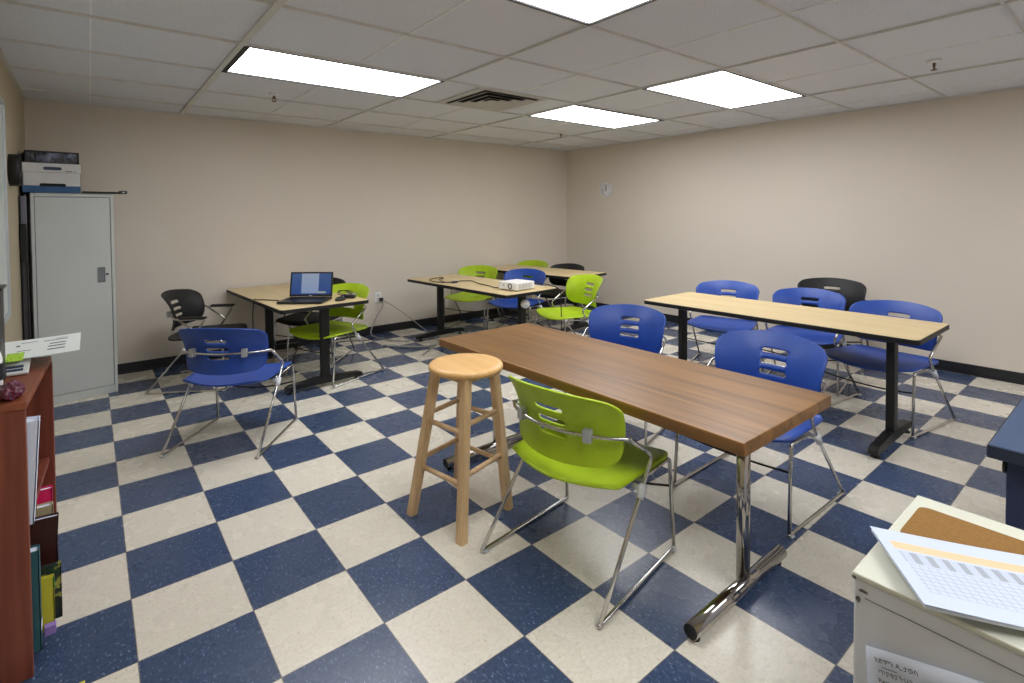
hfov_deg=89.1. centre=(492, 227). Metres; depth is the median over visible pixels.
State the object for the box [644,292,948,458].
table
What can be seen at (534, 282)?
hanging cable
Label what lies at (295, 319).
chair
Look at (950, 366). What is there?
baseboard
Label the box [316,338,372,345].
cable
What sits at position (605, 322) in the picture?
chair
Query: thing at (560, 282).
chair
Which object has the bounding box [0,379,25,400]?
pouch
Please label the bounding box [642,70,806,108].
recessed light
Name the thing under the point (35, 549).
binder
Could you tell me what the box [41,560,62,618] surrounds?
magazine
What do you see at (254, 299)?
cable
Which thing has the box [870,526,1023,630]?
paper
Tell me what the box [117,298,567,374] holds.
baseboard
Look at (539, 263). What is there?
chair
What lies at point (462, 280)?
cable
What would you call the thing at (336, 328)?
chair
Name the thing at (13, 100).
wall
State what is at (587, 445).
chair
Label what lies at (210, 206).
wall
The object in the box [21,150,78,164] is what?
tray
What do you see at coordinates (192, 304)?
chair
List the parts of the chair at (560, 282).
seat, backrest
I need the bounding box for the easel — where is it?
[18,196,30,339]
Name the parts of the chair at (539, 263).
backrest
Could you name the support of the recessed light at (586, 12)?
in the ceiling
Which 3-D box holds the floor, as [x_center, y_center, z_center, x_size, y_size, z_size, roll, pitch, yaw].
[0.863,1.203,2.950,5.840,0.060,6.850,-2,2,-38]
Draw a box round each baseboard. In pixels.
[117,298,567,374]
[567,298,1023,384]
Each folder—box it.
[35,501,53,516]
[37,484,52,504]
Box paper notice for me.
[866,645,982,682]
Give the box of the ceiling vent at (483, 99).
[439,88,546,111]
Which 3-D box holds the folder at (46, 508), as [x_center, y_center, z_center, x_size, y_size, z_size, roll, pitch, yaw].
[-1.497,1.033,1.617,0.206,0.289,0.030,-2,2,-38]
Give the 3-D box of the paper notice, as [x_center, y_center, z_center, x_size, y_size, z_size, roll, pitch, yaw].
[0.750,0.845,0.805,0.008,0.325,0.290,-2,2,-38]
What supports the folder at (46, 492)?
in the bookcase
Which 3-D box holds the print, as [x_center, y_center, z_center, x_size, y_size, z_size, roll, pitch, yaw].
[-1.596,0.417,1.840,0.140,0.004,0.213,-2,2,-38]
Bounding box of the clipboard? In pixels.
[900,507,1023,554]
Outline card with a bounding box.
[6,352,24,362]
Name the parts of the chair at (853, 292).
backrest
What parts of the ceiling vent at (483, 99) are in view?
plate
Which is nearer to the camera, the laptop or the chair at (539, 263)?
the laptop
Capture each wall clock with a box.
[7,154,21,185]
[600,182,612,197]
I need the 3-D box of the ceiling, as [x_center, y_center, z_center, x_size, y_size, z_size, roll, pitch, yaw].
[0.844,-0.990,2.894,5.840,0.058,6.850,-2,2,-38]
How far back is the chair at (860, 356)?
3.18 m
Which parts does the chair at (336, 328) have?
leg, floor rail, leg, seat, leg, backrest, floor rail, leg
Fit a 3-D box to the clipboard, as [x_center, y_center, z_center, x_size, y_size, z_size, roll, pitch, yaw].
[0.964,0.612,0.967,0.157,0.006,0.300,-2,2,-38]
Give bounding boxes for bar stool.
[406,353,512,545]
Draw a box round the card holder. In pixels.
[5,358,30,376]
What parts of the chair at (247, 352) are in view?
leg, floor rail, leg, backrest, rod, seat, leg, floor rail, leg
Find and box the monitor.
[0,284,6,382]
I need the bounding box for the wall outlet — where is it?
[374,292,381,301]
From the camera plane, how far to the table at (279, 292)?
3.86 m
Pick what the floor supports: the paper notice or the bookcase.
the bookcase
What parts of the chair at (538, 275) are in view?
leg, seat, backrest, leg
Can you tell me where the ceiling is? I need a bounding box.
[0,0,1023,150]
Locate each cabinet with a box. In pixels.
[26,192,117,403]
[852,495,1023,682]
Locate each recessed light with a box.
[221,46,444,97]
[508,0,655,25]
[527,105,664,128]
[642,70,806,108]
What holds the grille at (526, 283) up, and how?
attached to the projector
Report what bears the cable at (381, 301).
on the floor
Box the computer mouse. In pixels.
[335,296,345,300]
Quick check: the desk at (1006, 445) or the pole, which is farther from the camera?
the pole
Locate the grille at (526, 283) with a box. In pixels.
[519,283,529,288]
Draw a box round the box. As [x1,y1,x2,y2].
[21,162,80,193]
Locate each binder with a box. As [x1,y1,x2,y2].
[26,415,39,524]
[30,543,42,651]
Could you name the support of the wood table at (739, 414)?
on the floor
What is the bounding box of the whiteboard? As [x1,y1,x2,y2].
[0,96,10,324]
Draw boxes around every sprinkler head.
[269,93,278,101]
[926,59,941,70]
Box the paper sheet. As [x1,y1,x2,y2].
[5,332,80,358]
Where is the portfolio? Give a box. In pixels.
[30,512,58,565]
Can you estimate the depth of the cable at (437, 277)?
4.96 m
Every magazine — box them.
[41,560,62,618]
[41,573,54,631]
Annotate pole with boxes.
[82,191,126,193]
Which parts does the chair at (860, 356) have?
floor rail, leg, seat, backrest, leg, floor rail, leg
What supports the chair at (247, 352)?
on the floor
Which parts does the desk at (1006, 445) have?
leg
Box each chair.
[145,289,246,394]
[160,328,297,458]
[273,277,354,365]
[285,283,383,388]
[444,265,504,330]
[480,375,676,629]
[486,268,550,329]
[498,260,549,321]
[530,263,584,323]
[535,274,602,333]
[564,304,666,445]
[673,330,844,538]
[687,280,763,361]
[759,288,850,396]
[797,277,868,374]
[820,300,955,438]
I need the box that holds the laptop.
[277,272,332,303]
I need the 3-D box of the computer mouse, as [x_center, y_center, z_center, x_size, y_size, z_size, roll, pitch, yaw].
[-1.149,0.535,3.934,0.068,0.030,0.109,0,2,22]
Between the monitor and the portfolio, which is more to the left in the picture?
the monitor
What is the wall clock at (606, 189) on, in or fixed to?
attached to the wall at (922, 203)
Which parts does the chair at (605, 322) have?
backrest, leg, floor rail, leg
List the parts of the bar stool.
leg, leg, leg, seat, leg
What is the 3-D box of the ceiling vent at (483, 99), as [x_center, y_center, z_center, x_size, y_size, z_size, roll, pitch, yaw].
[-0.004,-0.971,3.991,0.594,0.022,0.594,-2,2,-38]
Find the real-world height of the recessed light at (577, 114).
0.014 m
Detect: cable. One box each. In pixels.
[252,299,312,369]
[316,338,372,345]
[370,301,408,341]
[383,344,435,347]
[384,301,438,354]
[429,277,451,282]
[458,280,498,287]
[534,282,561,330]
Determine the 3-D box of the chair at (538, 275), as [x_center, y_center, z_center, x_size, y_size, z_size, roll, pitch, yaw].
[0.278,0.780,5.353,0.526,0.675,0.550,0,2,32]
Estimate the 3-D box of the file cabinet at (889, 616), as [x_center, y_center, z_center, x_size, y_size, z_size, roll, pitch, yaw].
[1.003,0.922,0.826,0.410,0.606,0.621,-2,2,-38]
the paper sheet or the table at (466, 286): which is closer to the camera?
the paper sheet
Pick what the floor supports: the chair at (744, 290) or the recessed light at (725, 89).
the chair at (744, 290)
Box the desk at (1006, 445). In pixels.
[987,396,1023,529]
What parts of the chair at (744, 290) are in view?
leg, seat, backrest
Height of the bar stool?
0.635 m
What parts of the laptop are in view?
lid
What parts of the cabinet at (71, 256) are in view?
handle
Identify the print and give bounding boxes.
[16,337,65,351]
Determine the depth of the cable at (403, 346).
4.92 m
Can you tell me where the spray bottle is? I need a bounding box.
[0,352,2,384]
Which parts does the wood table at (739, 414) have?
leg, leg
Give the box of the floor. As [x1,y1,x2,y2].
[20,303,1023,682]
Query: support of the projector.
on the table at (466, 286)
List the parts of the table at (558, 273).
leg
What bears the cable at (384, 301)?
on the floor
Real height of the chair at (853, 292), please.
0.682 m
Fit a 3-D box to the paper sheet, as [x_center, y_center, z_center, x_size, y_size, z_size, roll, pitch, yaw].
[-1.601,0.418,1.828,0.238,0.007,0.340,-2,2,-38]
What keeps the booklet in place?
on the bookcase
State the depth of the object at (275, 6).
3.21 m
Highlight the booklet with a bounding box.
[44,620,56,636]
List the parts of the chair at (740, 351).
leg, floor rail, backrest, seat, leg, floor rail, leg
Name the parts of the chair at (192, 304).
leg, backrest, floor rail, armrest, leg, seat, leg, armrest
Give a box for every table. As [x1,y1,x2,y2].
[226,283,368,394]
[407,274,557,341]
[439,323,830,641]
[489,265,605,331]
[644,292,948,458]
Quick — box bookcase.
[0,356,56,682]
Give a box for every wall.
[0,58,25,341]
[24,100,566,363]
[566,88,1023,372]
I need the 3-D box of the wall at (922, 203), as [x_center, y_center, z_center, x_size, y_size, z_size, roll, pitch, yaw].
[3.121,0.042,4.679,0.100,2.135,6.650,-2,2,-38]
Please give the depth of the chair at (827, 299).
3.93 m
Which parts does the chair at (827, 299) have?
seat, backrest, leg, floor rail, leg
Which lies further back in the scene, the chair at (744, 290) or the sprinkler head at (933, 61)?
the chair at (744, 290)
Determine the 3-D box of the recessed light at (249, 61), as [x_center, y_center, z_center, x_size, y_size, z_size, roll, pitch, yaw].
[-0.967,-0.948,3.244,1.203,0.014,0.594,-2,2,-38]
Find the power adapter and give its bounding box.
[337,290,355,298]
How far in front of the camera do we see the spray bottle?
1.45 m
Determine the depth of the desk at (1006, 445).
1.42 m
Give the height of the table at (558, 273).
0.615 m
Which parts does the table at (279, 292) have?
leg, leg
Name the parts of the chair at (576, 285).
leg, seat, leg, backrest, leg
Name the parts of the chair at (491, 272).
leg, seat, backrest, leg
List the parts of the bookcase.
panel, panel, shelf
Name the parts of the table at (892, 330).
leg, leg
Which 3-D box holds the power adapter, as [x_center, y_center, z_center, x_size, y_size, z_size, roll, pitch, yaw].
[-1.134,0.519,4.035,0.142,0.057,0.097,-1,1,-3]
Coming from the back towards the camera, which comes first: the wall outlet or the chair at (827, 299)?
the wall outlet
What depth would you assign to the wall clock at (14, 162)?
2.96 m
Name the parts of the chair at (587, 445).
leg, floor rail, leg, backrest, rod, seat, leg, floor rail, leg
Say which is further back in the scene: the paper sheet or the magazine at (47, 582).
the paper sheet
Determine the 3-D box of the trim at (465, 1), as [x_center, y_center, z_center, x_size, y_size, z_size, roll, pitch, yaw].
[0.803,-0.960,2.951,4.883,0.007,6.472,-2,2,-38]
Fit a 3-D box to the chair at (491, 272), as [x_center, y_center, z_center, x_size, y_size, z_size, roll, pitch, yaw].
[-0.209,0.774,5.761,0.526,0.675,0.550,0,2,24]
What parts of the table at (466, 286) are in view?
leg, leg, lock knob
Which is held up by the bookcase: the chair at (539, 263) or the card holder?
the card holder
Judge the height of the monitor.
0.291 m
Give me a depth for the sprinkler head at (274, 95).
3.71 m
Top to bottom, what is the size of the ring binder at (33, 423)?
0.296 m
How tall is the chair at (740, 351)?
0.682 m
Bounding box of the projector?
[499,279,533,290]
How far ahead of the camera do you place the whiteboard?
2.70 m
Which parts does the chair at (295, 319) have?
leg, floor rail, leg, seat, leg, backrest, floor rail, leg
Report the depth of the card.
1.68 m
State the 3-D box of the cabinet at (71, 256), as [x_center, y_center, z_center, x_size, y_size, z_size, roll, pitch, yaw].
[-2.996,0.474,3.709,0.383,1.425,0.445,1,2,45]

